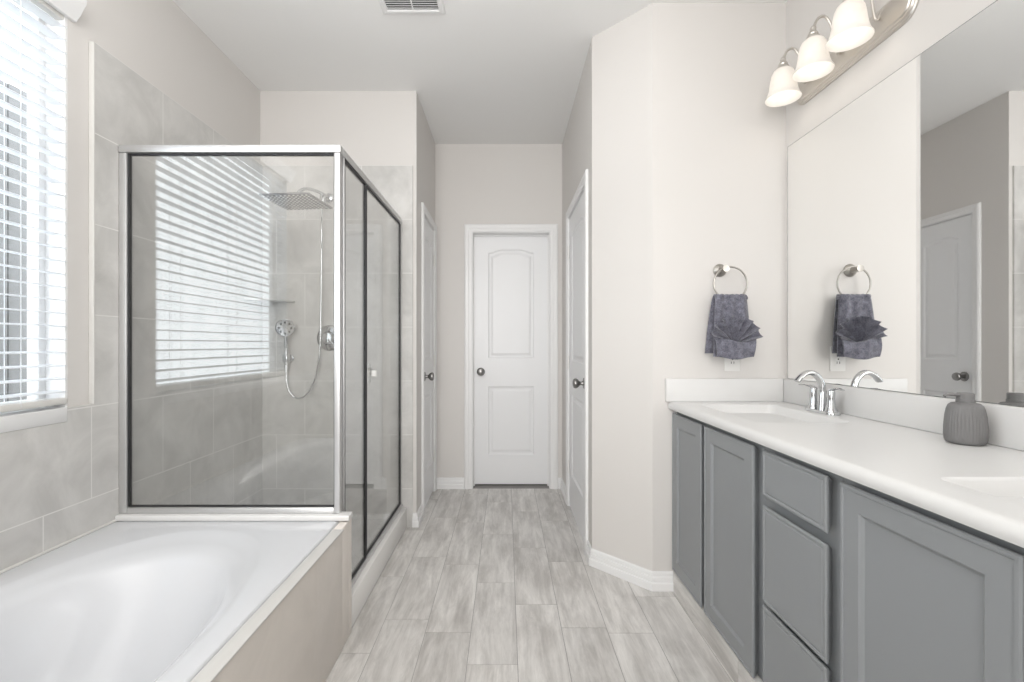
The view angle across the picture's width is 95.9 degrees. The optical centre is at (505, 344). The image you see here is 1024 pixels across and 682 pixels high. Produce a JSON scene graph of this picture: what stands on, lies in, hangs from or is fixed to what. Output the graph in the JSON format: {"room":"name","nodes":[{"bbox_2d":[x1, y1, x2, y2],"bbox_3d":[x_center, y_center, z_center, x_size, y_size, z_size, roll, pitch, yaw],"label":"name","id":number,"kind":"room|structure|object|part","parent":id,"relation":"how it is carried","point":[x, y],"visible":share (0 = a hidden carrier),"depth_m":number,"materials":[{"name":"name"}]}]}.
{"room":"bathroom","nodes":[
{"label":"bathroom","id":0,"kind":"room"},
{"bbox_2d":[67,0,259,406],"bbox_3d":[-1.597,-0.225,0.855,0.100,2.743,4.309,0,0,0],"label":"wall","id":1,"kind":"structure","parent":0,"point":[156,39],"depth_m":1.87,"materials":[{"name":"white paint"}]},
{"bbox_2d":[0,0,66,432],"bbox_3d":[-1.592,-0.458,1.015,0.134,1.452,1.230,0,0,0],"label":"window","id":2,"kind":"structure","parent":1,"relation":"in","point":[41,416],"depth_m":1.62,"materials":[{"name":"white paint"}]},
{"bbox_3d":[-1.638,-0.481,1.015,0.042,1.405,1.230,0,0,0],"label":"frame","id":3,"kind":"part","parent":2,"relation":"part of","materials":[{"name":"white paint"}]},
{"bbox_3d":[-1.571,0.244,1.015,0.092,0.048,1.228,0,0,0],"label":"sill","id":4,"kind":"part","parent":2,"relation":"part of","materials":[{"name":"white paint"}]},
{"bbox_2d":[0,0,86,412],"bbox_3d":[-1.547,-0.509,1.010,0.101,1.436,1.280,0,0,0],"label":"window blind","id":5,"kind":"object","parent":2,"relation":"attached to","point":[49,11],"visible":1,"depth_m":1.52,"materials":[{"name":"white plastic"}]},
{"bbox_3d":[-1.570,-0.461,1.470,0.055,1.325,0.002,0,0,0],"label":"ladder cord","id":6,"kind":"part","parent":5,"relation":"part of","materials":[{"name":"white fabric"}]},
{"bbox_3d":[-1.570,0.198,1.028,0.054,0.022,1.197,0,0,0],"label":"rail","id":7,"kind":"part","parent":5,"relation":"part of","materials":[{"name":"white plastic"}]},
{"bbox_2d":[0,42,261,570],"bbox_3d":[-1.537,0.011,0.804,0.020,2.270,4.208,0,0,0],"label":"wall tile","id":8,"kind":"structure","parent":1,"relation":"attached to","point":[197,220],"depth_m":2.04,"materials":[{"name":"grey tile"}]},
{"bbox_2d":[89,41,94,403],"bbox_3d":[-1.536,-0.452,1.714,0.020,1.343,0.006,0,0,0],"label":"tile edge","id":9,"kind":"structure","parent":8,"relation":"attached to","point":[91,43],"depth_m":1.71,"materials":[{"name":"white tile"}]},
{"bbox_2d":[260,91,397,164],"bbox_3d":[-1.163,-0.225,2.969,0.968,2.743,0.120,0,0,0],"label":"wall","id":10,"kind":"structure","parent":0,"point":[364,123],"depth_m":2.91,"materials":[{"name":"white paint"}]},
{"bbox_2d":[244,298,294,302],"bbox_3d":[-1.423,-0.268,2.794,0.205,0.010,0.205,0,0,0],"label":"corner shelf","id":11,"kind":"object","parent":10,"relation":"attached to","point":[263,300],"visible":1,"depth_m":2.77,"materials":[{"name":"grey tile"}]},
{"bbox_2d":[262,165,412,526],"bbox_3d":[-1.056,0.011,2.911,0.941,2.270,0.028,0,0,0],"label":"wall tile","id":12,"kind":"structure","parent":10,"relation":"attached to","point":[298,434],"depth_m":2.90,"materials":[{"name":"grey tile"}]},
{"bbox_2d":[259,187,333,209],"bbox_3d":[-1.155,-0.869,2.673,0.276,0.158,0.462,0,0,6],"label":"shower head","id":13,"kind":"object","parent":12,"relation":"attached to","point":[299,200],"visible":0.98,"depth_m":2.58},
{"bbox_2d":[275,195,325,398],"bbox_3d":[-1.244,-0.291,2.831,0.287,1.255,0.132,0,0,0],"label":"shower","id":14,"kind":"object","parent":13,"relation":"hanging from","point":[285,328],"visible":0.96,"depth_m":2.83,"materials":[{"name":"silver metal"}]},
{"bbox_3d":[-1.347,0.029,2.825,0.032,0.266,0.055,0,0,0],"label":"handle","id":15,"kind":"part","parent":14,"relation":"part of","materials":[{"name":"silver metal"}]},
{"bbox_3d":[-1.124,-0.873,2.727,0.046,0.111,0.324,0,0,11],"label":"shower arm","id":16,"kind":"part","parent":13,"relation":"part of","materials":[{"name":"silver metal"}]},
{"bbox_2d":[317,325,333,350],"bbox_3d":[-1.105,-0.041,2.869,0.160,0.160,0.057,0,0,0],"label":"shower valve","id":17,"kind":"object","parent":12,"relation":"attached to","point":[327,335],"visible":0.79,"depth_m":2.89,"materials":[{"name":"silver metal"}]},
{"bbox_3d":[-1.098,-0.034,2.864,0.094,0.092,0.047,0,0,0],"label":"lever","id":18,"kind":"part","parent":17,"relation":"part of","materials":[{"name":"silver metal"}]},
{"bbox_2d":[398,91,434,512],"bbox_3d":[-0.621,-0.225,3.344,0.115,2.743,0.869,0,0,0],"label":"wall","id":19,"kind":"structure","parent":0,"point":[425,144],"depth_m":2.98,"materials":[{"name":"white paint"}]},
{"bbox_2d":[413,91,415,512],"bbox_3d":[-0.575,-0.225,2.917,0.022,2.743,0.016,0,0,0],"label":"wall edge","id":20,"kind":"structure","parent":19,"relation":"attached to","point":[414,92],"depth_m":2.91,"materials":[{"name":"white paint"}]},
{"bbox_2d":[412,504,423,527],"bbox_3d":[-0.567,1.102,2.983,0.042,0.087,0.185,0,0,0],"label":"baseboard","id":21,"kind":"structure","parent":19,"relation":"attached to","point":[417,518],"depth_m":2.91,"materials":[{"name":"white paint"}]},
{"bbox_2d":[421,202,436,510],"bbox_3d":[-0.588,0.100,3.368,0.183,2.094,0.581,0,0,0],"label":"door","id":22,"kind":"structure","parent":19,"relation":"in","point":[428,226],"depth_m":3.35,"materials":[{"name":"white paint"}]},
{"bbox_3d":[-0.531,0.222,3.193,0.069,0.066,0.066,0,0,0],"label":"knob","id":23,"kind":"part","parent":22,"relation":"part of","materials":[{"name":"grey metal"}]},
{"bbox_2d":[173,0,787,143],"bbox_3d":[-0.150,-1.647,1.289,3.200,0.100,5.378,0,0,0],"label":"ceiling","id":24,"kind":"structure","parent":0,"point":[480,71],"depth_m":2.49,"materials":[{"name":"white paint"}]},
{"bbox_2d":[379,0,444,13],"bbox_3d":[-0.441,-1.590,2.066,0.298,0.012,0.312,0,0,0],"label":"ceiling vent","id":25,"kind":"object","parent":24,"relation":"in","point":[388,6],"visible":1,"depth_m":2.18,"materials":[{"name":"white metal"}]},
{"bbox_2d":[435,144,561,476],"bbox_3d":[-0.058,-0.225,3.736,1.211,2.743,0.115,0,0,0],"label":"wall","id":26,"kind":"structure","parent":0,"point":[475,183],"depth_m":3.68,"materials":[{"name":"white paint"}]},
{"bbox_2d":[437,477,463,488],"bbox_3d":[-0.448,1.102,3.669,0.231,0.087,0.017,0,0,0],"label":"baseboard","id":27,"kind":"structure","parent":26,"relation":"attached to","point":[442,482],"depth_m":3.67,"materials":[{"name":"white paint"}]},
{"bbox_2d":[464,224,557,488],"bbox_3d":[0.042,0.095,3.728,0.745,2.104,0.133,0,0,0],"label":"door","id":28,"kind":"structure","parent":26,"relation":"in","point":[511,270],"depth_m":3.76,"materials":[{"name":"white paint"}]},
{"bbox_3d":[-0.205,0.222,3.721,0.066,0.066,0.069,0,0,0],"label":"knob","id":29,"kind":"part","parent":28,"relation":"part of","materials":[{"name":"grey metal"}]},
{"bbox_2d":[325,484,761,681],"bbox_3d":[-0.140,1.149,1.289,3.274,0.004,5.378,0,0,0],"label":"floor","id":30,"kind":"structure","parent":0,"point":[494,582],"depth_m":1.98,"materials":[{"name":"grey tile"}]},
{"bbox_2d":[0,521,338,681],"bbox_3d":[-1.089,0.879,1.014,0.874,0.379,1.599,0,0,0],"label":"bathtub","id":31,"kind":"object","parent":30,"relation":"on","point":[121,601],"visible":0.96,"depth_m":1.44,"materials":[{"name":"white plastic"}]},
{"bbox_2d":[0,520,116,573],"bbox_3d":[-1.524,0.688,1.038,0.012,0.011,1.535,0,0,0],"label":"caulk","id":32,"kind":"structure","parent":31,"relation":"on","point":[113,521],"depth_m":1.55,"materials":[{"name":"white plastic"}]},
{"bbox_2d":[115,511,352,520],"bbox_3d":[-1.069,0.678,1.826,0.914,0.022,0.050,0,0,0],"label":"ledge","id":33,"kind":"object","parent":31,"relation":"on","point":[344,515],"visible":0.87,"depth_m":1.80,"materials":[{"name":"white stone"}]},
{"bbox_2d":[212,533,341,681],"bbox_3d":[-0.631,0.923,0.217,0.037,0.447,3.035,0,0,0],"label":"tub apron","id":34,"kind":"object","parent":30,"relation":"on","point":[301,639],"visible":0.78,"depth_m":1.39,"materials":[{"name":"beige tile"}]},
{"bbox_2d":[190,529,343,681],"bbox_3d":[-0.629,0.696,0.217,0.042,0.006,3.035,0,0,0],"label":"tile edge","id":35,"kind":"structure","parent":34,"relation":"on","point":[210,671],"depth_m":1.18,"materials":[{"name":"white tile"}]},
{"bbox_2d":[334,519,351,647],"bbox_3d":[-1.071,0.920,1.791,0.910,0.454,0.110,0,0,0],"label":"wall","id":36,"kind":"structure","parent":30,"relation":"on","point":[346,525],"depth_m":1.78,"materials":[{"name":"beige tile"}]},
{"bbox_2d":[351,514,389,568],"bbox_3d":[-1.114,1.103,2.375,0.826,0.084,1.044,0,0,0],"label":"shower pan","id":37,"kind":"object","parent":30,"relation":"on","point":[375,522],"visible":0.02,"depth_m":2.70,"materials":[{"name":"white stone"}]},
{"bbox_2d":[352,508,406,626],"bbox_3d":[-0.660,1.083,2.372,0.079,0.126,1.048,0,0,0],"label":"curb","id":38,"kind":"object","parent":30,"relation":"on","point":[365,583],"visible":0.51,"depth_m":2.23,"materials":[{"name":"white stone"}]},
{"bbox_2d":[118,145,402,586],"bbox_3d":[-1.080,0.117,2.356,0.892,1.807,1.080,0,0,0],"label":"shower enclosure","id":39,"kind":"object","parent":38,"relation":"on","point":[342,159],"visible":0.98,"depth_m":1.83,"materials":[{"name":"silver metal"}]},
{"bbox_3d":[-1.086,0.655,1.833,0.818,0.024,0.028,0,0,0],"label":"rail","id":40,"kind":"part","parent":39,"relation":"part of","materials":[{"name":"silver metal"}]},
{"bbox_3d":[-0.665,-0.045,1.833,0.023,1.422,0.030,0,0,0],"label":"corner post","id":41,"kind":"part","parent":39,"relation":"part of","materials":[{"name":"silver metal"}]},
{"bbox_3d":[-0.665,0.121,1.872,0.023,1.754,0.008,0,0,0],"label":"corner post","id":42,"kind":"part","parent":39,"relation":"part of","materials":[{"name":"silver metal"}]},
{"bbox_3d":[-0.662,0.141,2.260,0.056,0.100,0.030,0,0,0],"label":"door pull","id":43,"kind":"part","parent":39,"relation":"part of","materials":[{"name":"white plastic"}]},
{"bbox_3d":[-0.660,1.009,2.383,0.031,0.022,1.026,0,0,0],"label":"rail","id":44,"kind":"part","parent":39,"relation":"part of","materials":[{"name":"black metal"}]},
{"bbox_3d":[-0.660,0.995,2.517,0.020,0.007,0.702,0,0,0],"label":"door pivot rail","id":45,"kind":"part","parent":39,"relation":"part of","materials":[{"name":"black metal"}]},
{"bbox_2d":[562,39,591,546],"bbox_3d":[0.504,-0.225,3.091,0.115,2.743,1.375,0,0,0],"label":"wall","id":46,"kind":"structure","parent":0,"point":[577,141],"depth_m":2.77,"materials":[{"name":"white paint"}]},
{"bbox_2d":[558,477,565,502],"bbox_3d":[0.431,1.102,3.509,0.031,0.087,0.336,0,0,0],"label":"baseboard","id":47,"kind":"structure","parent":46,"relation":"attached to","point":[561,485],"depth_m":3.56,"materials":[{"name":"white paint"}]},
{"bbox_2d":[566,169,587,552],"bbox_3d":[0.471,0.097,2.925,0.183,2.100,0.828,0,0,0],"label":"door","id":48,"kind":"structure","parent":46,"relation":"in","point":[577,212],"depth_m":2.91,"materials":[{"name":"white paint"}]},
{"bbox_3d":[0.414,0.222,2.633,0.069,0.066,0.066,0,0,0],"label":"knob","id":49,"kind":"part","parent":48,"relation":"part of","materials":[{"name":"grey metal"}]},
{"bbox_2d":[592,3,652,570],"bbox_3d":[0.617,-0.225,2.330,0.141,2.743,0.340,0,0,-44],"label":"wall","id":50,"kind":"structure","parent":0,"point":[622,53],"depth_m":2.27,"materials":[{"name":"white paint"}]},
{"bbox_2d":[585,540,672,591],"bbox_3d":[0.585,1.102,2.302,0.092,0.087,0.514,0,0,-44],"label":"baseboard","id":51,"kind":"structure","parent":50,"relation":"attached to","point":[654,581],"depth_m":2.23,"materials":[{"name":"white paint"}]},
{"bbox_2d":[673,572,753,681],"bbox_3d":[0.787,1.098,1.207,0.022,0.096,1.872,0,0,0],"label":"baseboard","id":52,"kind":"structure","parent":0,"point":[733,666],"depth_m":1.75,"materials":[{"name":"white wood"}]},
{"bbox_2d":[673,571,762,681],"bbox_3d":[0.786,1.048,1.207,0.026,0.002,1.874,0,0,0],"label":"toe kick","id":53,"kind":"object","parent":52,"relation":"on","point":[757,678],"depth_m":1.60,"materials":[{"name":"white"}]},
{"bbox_2d":[653,3,785,570],"bbox_3d":[0.997,-0.225,2.209,0.623,2.743,0.100,0,0,0],"label":"wall","id":54,"kind":"structure","parent":0,"point":[719,152],"depth_m":2.16,"materials":[{"name":"white paint"}]},
{"bbox_2d":[713,264,747,293],"bbox_3d":[1.020,-0.287,2.124,0.159,0.178,0.068,0,0,0],"label":"towel ring","id":55,"kind":"object","parent":54,"relation":"attached to","point":[719,270],"visible":0.95,"depth_m":2.10,"materials":[{"name":"silver metal"}]},
{"bbox_2d":[724,358,739,370],"bbox_3d":[1.055,0.067,2.155,0.072,0.116,0.008,0,0,0],"label":"wall outlet","id":56,"kind":"object","parent":54,"relation":"attached to","point":[729,364],"visible":0.46,"depth_m":2.15,"materials":[{"name":"white plastic"}]},
{"bbox_2d":[729,359,735,365],"bbox_3d":[1.055,0.067,2.152,0.032,0.068,0.002,0,0,0],"label":"socket","id":57,"kind":"object","parent":56,"relation":"attached to","point":[732,362],"depth_m":2.15,"materials":[{"name":"grey plastic"}]},
{"bbox_2d":[705,294,762,359],"bbox_3d":[1.023,-0.082,2.081,0.216,0.298,0.125,0,0,0],"label":"hand towel","id":58,"kind":"object","parent":54,"relation":"attached to","point":[731,334],"visible":1,"depth_m":2.06,"materials":[{"name":"fabric"}]},
{"bbox_2d":[786,0,1017,406],"bbox_3d":[1.358,-0.225,0.479,0.100,2.743,3.559,0,0,0],"label":"wall","id":59,"kind":"structure","parent":0,"point":[931,21],"depth_m":1.72,"materials":[{"name":"white paint"}]},
{"bbox_2d":[672,412,764,680],"bbox_3d":[1.040,0.675,1.792,0.535,0.745,0.732,0,0,0],"label":"vanity cabinet","id":60,"kind":"object","parent":59,"relation":"attached to","point":[718,500],"visible":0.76,"depth_m":1.66,"materials":[{"name":"grey paint"}]},
{"bbox_3d":[0.785,0.681,1.993,0.026,0.728,0.314,0,0,0],"label":"door","id":61,"kind":"part","parent":60,"relation":"part of","materials":[{"name":"grey paint"}]},
{"bbox_3d":[0.785,0.681,1.626,0.026,0.728,0.358,0,0,0],"label":"door","id":62,"kind":"part","parent":60,"relation":"part of","materials":[{"name":"grey paint"}]},
{"bbox_2d":[763,447,843,681],"bbox_3d":[1.040,0.675,1.259,0.535,0.745,0.331,0,0,0],"label":"vanity cabinet","id":63,"kind":"object","parent":59,"relation":"attached to","point":[801,509],"visible":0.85,"depth_m":1.22,"materials":[{"name":"grey paint"}]},
{"bbox_3d":[0.785,0.915,1.254,0.026,0.261,0.277,0,0,0],"label":"drawer","id":64,"kind":"part","parent":63,"relation":"part of","materials":[{"name":"grey paint"}]},
{"bbox_3d":[0.785,0.628,1.254,0.026,0.288,0.277,0,0,0],"label":"drawer","id":65,"kind":"part","parent":63,"relation":"part of","materials":[{"name":"grey paint"}]},
{"bbox_3d":[0.785,0.387,1.254,0.026,0.138,0.277,0,0,0],"label":"drawer","id":66,"kind":"part","parent":63,"relation":"part of","materials":[{"name":"grey paint"}]},
{"bbox_2d":[765,0,918,106],"bbox_3d":[1.212,-1.161,1.765,0.191,0.221,0.614,0,0,0],"label":"vanity light","id":67,"kind":"object","parent":59,"relation":"attached to","point":[853,35],"visible":1,"depth_m":1.73,"materials":[{"name":"white glass"}]},
{"bbox_3d":[1.185,-1.114,1.976,0.137,0.127,0.137,0,0,0],"label":"lamp shade","id":68,"kind":"part","parent":67,"relation":"part of","materials":[{"name":"white glass"}]},
{"bbox_3d":[1.240,-1.193,1.976,0.120,0.156,0.010,0,0,0],"label":"lamp arm","id":69,"kind":"part","parent":67,"relation":"part of","materials":[{"name":"silver metal"}]},
{"bbox_3d":[1.185,-1.114,1.783,0.137,0.127,0.137,0,0,0],"label":"lamp shade","id":70,"kind":"part","parent":67,"relation":"part of","materials":[{"name":"white glass"}]},
{"bbox_3d":[1.240,-1.193,1.783,0.120,0.156,0.010,0,0,0],"label":"lamp arm","id":71,"kind":"part","parent":67,"relation":"part of","materials":[{"name":"silver metal"}]},
{"bbox_3d":[1.185,-1.114,1.594,0.137,0.127,0.137,0,0,0],"label":"lamp shade","id":72,"kind":"part","parent":67,"relation":"part of","materials":[{"name":"white glass"}]},
{"bbox_3d":[1.240,-1.193,1.594,0.120,0.156,0.010,0,0,0],"label":"lamp arm","id":73,"kind":"part","parent":67,"relation":"part of","materials":[{"name":"silver metal"}]},
{"bbox_2d":[665,378,1023,450],"bbox_3d":[1.025,0.212,1.204,0.565,0.107,1.908,0,0,0],"label":"backsplash","id":74,"kind":"structure","parent":59,"relation":"attached to","point":[921,412],"depth_m":1.66,"materials":[{"name":"white stone"}]},
{"bbox_2d":[788,0,1023,406],"bbox_3d":[1.304,-0.378,1.196,0.006,1.070,1.877,0,0,0],"label":"mirror","id":75,"kind":"object","parent":59,"relation":"attached to","point":[906,203],"visible":1,"depth_m":1.44,"materials":[{"name":"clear mirror"}]},
{"bbox_2d":[840,478,1023,681],"bbox_3d":[1.040,0.675,0.681,0.535,0.745,0.822,0,0,0],"label":"vanity cabinet","id":76,"kind":"object","parent":59,"relation":"attached to","point":[926,596],"visible":0.89,"depth_m":0.87,"materials":[{"name":"grey paint"}]},
{"bbox_2d":[665,378,1023,547],"bbox_3d":[1.025,0.279,1.204,0.565,0.240,1.908,0,0,0],"label":"countertop","id":77,"kind":"structure","parent":76,"relation":"on","point":[893,444],"depth_m":1.23,"materials":[{"name":"white stone"}]},
{"bbox_2d":[702,404,849,422],"bbox_3d":[1.020,0.332,1.810,0.330,0.132,0.480,0,0,0],"label":"sink basin","id":78,"kind":"object","parent":77,"relation":"in","point":[754,413],"depth_m":1.94,"materials":[{"name":"white ceramic"}]},
{"bbox_2d":[794,370,844,414],"bbox_3d":[1.200,0.183,1.810,0.132,0.165,0.246,0,0,0],"label":"faucet","id":79,"kind":"object","parent":77,"relation":"on","point":[826,404],"visible":1,"depth_m":1.80,"materials":[{"name":"silver metal"}]},
{"bbox_3d":[1.236,0.171,1.893,0.024,0.021,0.080,0,0,-7],"label":"lever","id":80,"kind":"part","parent":79,"relation":"part of","materials":[{"name":"silver metal"}]},
{"bbox_3d":[1.194,0.178,1.810,0.121,0.156,0.035,0,0,0],"label":"spout","id":81,"kind":"part","parent":79,"relation":"part of","materials":[{"name":"silver metal"}]},
{"bbox_3d":[1.238,0.215,1.861,0.044,0.082,0.044,0,0,0],"label":"handle post","id":82,"kind":"part","parent":79,"relation":"part of","materials":[{"name":"silver metal"}]},
{"bbox_3d":[1.238,0.215,1.759,0.044,0.082,0.044,0,0,0],"label":"handle post","id":83,"kind":"part","parent":79,"relation":"part of","materials":[{"name":"silver metal"}]},
{"bbox_3d":[1.236,0.171,1.727,0.024,0.021,0.080,0,0,7],"label":"lever","id":84,"kind":"part","parent":79,"relation":"part of","materials":[{"name":"silver metal"}]},
{"bbox_2d":[943,392,988,445],"bbox_3d":[1.233,0.198,1.240,0.088,0.135,0.088,0,0,45],"label":"soap dispenser","id":85,"kind":"object","parent":77,"relation":"on","point":[965,422],"visible":1,"depth_m":1.21,"materials":[{"name":"grey ceramic"}]},
{"bbox_2d":[940,477,1023,496],"bbox_3d":[1.020,0.332,0.692,0.330,0.132,0.473,0,0,0],"label":"sink basin","id":86,"kind":"object","parent":77,"relation":"in","point":[986,486],"depth_m":0.92,"materials":[{"name":"white ceramic"}]},
{"label":"outside","id":87,"kind":"structure","parent":0,"visible":0},
{"bbox_3d":[-5.375,1.207,1.500,7.250,0.180,15.000,0,0,0],"label":"ground","id":88,"kind":"structure","parent":87,"visible":0},
{"bbox_2d":[0,80,26,401],"bbox_3d":[-3.320,-0.308,3.626,0.061,2.850,3.452,0,0,0],"label":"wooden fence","id":89,"kind":"object","parent":88,"relation":"on","point":[13,302],"visible":0.03,"depth_m":3.08,"materials":[{"name":"grey wood"}]}
]}

